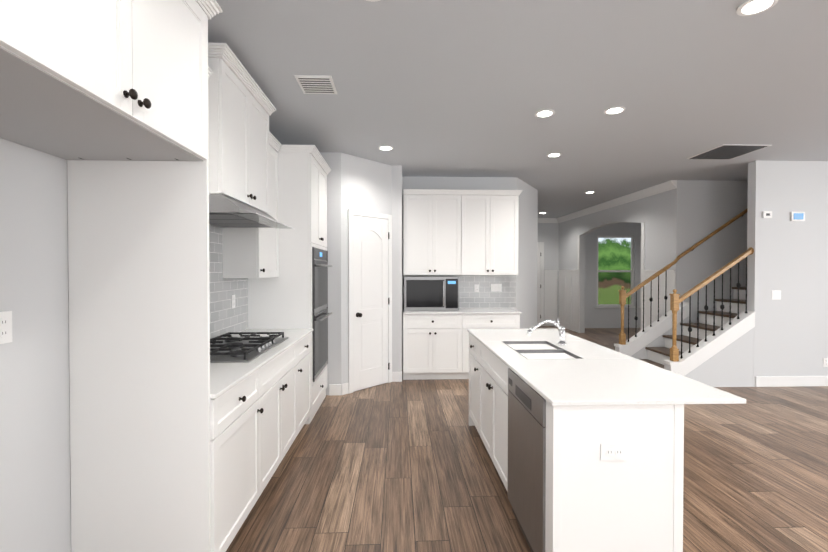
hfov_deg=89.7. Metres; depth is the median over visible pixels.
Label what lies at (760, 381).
baseboard
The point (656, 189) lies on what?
crown molding
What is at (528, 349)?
sink
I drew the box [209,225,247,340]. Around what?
backsplash
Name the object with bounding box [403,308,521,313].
countertop
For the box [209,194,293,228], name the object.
range hood
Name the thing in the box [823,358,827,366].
outlet
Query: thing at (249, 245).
upper cabinet
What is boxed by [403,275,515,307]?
backsplash
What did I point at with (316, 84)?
ceiling vent
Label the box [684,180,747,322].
wall
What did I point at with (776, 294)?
light switch
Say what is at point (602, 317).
wall
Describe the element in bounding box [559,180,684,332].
wall
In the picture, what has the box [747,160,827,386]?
wall
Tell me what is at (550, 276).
trim
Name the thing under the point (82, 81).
upper cabinet
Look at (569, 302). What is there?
trim
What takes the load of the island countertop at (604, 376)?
on the kitchen island
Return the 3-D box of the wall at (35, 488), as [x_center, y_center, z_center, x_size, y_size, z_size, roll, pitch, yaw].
[-1.566,0.018,1.843,0.120,2.850,8.720,0,1,-2]
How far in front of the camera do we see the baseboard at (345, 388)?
4.93 m
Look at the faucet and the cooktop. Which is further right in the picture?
the faucet
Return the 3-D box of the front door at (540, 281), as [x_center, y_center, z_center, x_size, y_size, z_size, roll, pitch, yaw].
[2.905,0.216,11.014,1.080,2.220,0.078,0,1,-2]
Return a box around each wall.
[0,138,220,551]
[320,152,340,394]
[341,153,390,394]
[391,165,401,371]
[402,177,516,369]
[517,178,537,328]
[537,223,558,322]
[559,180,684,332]
[585,222,640,327]
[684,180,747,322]
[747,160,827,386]
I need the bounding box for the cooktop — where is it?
[210,332,288,362]
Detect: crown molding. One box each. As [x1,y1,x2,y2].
[538,218,556,222]
[557,180,676,222]
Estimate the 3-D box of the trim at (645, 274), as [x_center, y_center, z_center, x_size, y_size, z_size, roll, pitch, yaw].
[3.988,0.229,6.843,0.033,2.298,0.893,0,1,-2]
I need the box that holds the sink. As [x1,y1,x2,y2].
[507,342,582,357]
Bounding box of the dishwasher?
[508,368,545,551]
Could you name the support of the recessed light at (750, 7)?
in the ceiling
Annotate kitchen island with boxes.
[467,330,683,551]
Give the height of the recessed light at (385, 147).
0.008 m
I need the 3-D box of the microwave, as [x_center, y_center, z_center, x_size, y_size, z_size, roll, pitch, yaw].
[0.238,0.239,5.910,0.760,0.466,0.461,0,1,-2]
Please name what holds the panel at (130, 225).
attached to the wall at (35, 488)
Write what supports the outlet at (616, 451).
attached to the kitchen island
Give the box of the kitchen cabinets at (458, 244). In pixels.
[403,189,522,379]
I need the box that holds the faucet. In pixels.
[523,322,566,345]
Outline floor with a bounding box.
[226,326,827,551]
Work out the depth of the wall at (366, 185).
5.02 m
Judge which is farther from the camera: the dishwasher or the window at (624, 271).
the window at (624, 271)
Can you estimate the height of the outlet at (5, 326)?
0.115 m
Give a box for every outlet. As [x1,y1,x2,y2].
[0,311,11,343]
[232,295,234,308]
[474,284,478,291]
[601,443,627,459]
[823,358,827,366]
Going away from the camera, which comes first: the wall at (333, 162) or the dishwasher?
the dishwasher
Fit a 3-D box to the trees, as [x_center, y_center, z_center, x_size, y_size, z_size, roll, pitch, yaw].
[7.283,-2.253,17.210,16.000,9.000,0.050,0,1,-2]
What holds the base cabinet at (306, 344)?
on the floor
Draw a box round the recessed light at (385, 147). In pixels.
[378,145,392,149]
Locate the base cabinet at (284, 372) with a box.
[264,344,299,481]
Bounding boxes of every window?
[595,236,635,307]
[638,236,640,307]
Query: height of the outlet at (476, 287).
0.115 m
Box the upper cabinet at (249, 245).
[220,144,279,279]
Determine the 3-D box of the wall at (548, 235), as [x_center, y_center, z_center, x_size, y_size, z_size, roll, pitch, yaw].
[2.917,-0.100,11.110,2.110,2.850,0.120,0,1,-2]
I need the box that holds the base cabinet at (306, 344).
[300,332,311,429]
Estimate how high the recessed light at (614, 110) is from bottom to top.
0.008 m
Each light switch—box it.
[491,284,501,291]
[772,290,780,299]
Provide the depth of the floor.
2.94 m
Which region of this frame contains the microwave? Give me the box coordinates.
[404,276,458,310]
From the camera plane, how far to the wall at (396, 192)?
5.49 m
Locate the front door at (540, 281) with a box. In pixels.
[537,242,543,325]
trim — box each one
[544,270,556,325]
[557,235,579,332]
[641,222,675,329]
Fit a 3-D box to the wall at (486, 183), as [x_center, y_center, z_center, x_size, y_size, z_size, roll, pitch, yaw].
[-0.068,-0.038,6.200,3.190,2.850,0.120,0,1,-2]
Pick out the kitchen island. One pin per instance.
(551, 411)
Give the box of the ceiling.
[208,0,827,217]
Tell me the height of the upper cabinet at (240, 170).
0.826 m
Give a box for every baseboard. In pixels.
[329,372,827,395]
[342,383,348,394]
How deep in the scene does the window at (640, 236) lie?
10.68 m
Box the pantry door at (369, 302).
[348,209,391,393]
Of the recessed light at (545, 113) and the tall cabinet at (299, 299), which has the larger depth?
the tall cabinet at (299, 299)
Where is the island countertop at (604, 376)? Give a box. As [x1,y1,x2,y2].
[471,330,745,405]
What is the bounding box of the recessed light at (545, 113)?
[535,109,554,116]
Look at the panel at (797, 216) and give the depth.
5.24 m
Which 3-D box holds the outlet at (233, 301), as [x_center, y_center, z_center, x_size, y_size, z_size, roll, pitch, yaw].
[-1.553,0.221,3.587,0.008,0.115,0.070,0,1,-2]
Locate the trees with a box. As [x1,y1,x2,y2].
[598,238,630,303]
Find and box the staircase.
[614,208,754,386]
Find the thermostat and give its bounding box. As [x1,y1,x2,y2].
[762,211,771,217]
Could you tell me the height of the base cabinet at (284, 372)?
0.893 m
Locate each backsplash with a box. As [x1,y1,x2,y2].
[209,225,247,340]
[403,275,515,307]
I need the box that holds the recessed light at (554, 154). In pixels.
[547,153,561,156]
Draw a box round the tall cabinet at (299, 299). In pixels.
[244,148,331,418]
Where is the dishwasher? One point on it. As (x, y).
(526, 406)
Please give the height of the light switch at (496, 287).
0.115 m
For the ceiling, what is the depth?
3.10 m
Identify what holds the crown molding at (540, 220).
attached to the wall at (548, 235)
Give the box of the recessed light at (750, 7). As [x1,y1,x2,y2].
[737,0,777,15]
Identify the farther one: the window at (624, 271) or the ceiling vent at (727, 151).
the window at (624, 271)
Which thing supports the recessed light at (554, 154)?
in the ceiling
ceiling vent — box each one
[294,75,336,93]
[687,144,771,158]
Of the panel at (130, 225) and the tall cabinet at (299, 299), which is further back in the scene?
the tall cabinet at (299, 299)
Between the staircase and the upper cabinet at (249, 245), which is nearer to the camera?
the upper cabinet at (249, 245)
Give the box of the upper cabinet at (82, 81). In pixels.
[0,0,211,163]
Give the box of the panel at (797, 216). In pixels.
[791,212,804,220]
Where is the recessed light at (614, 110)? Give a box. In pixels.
[604,106,625,114]
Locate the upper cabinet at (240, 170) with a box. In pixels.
[208,48,271,215]
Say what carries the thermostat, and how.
attached to the wall at (788, 257)
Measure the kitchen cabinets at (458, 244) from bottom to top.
2.585 m

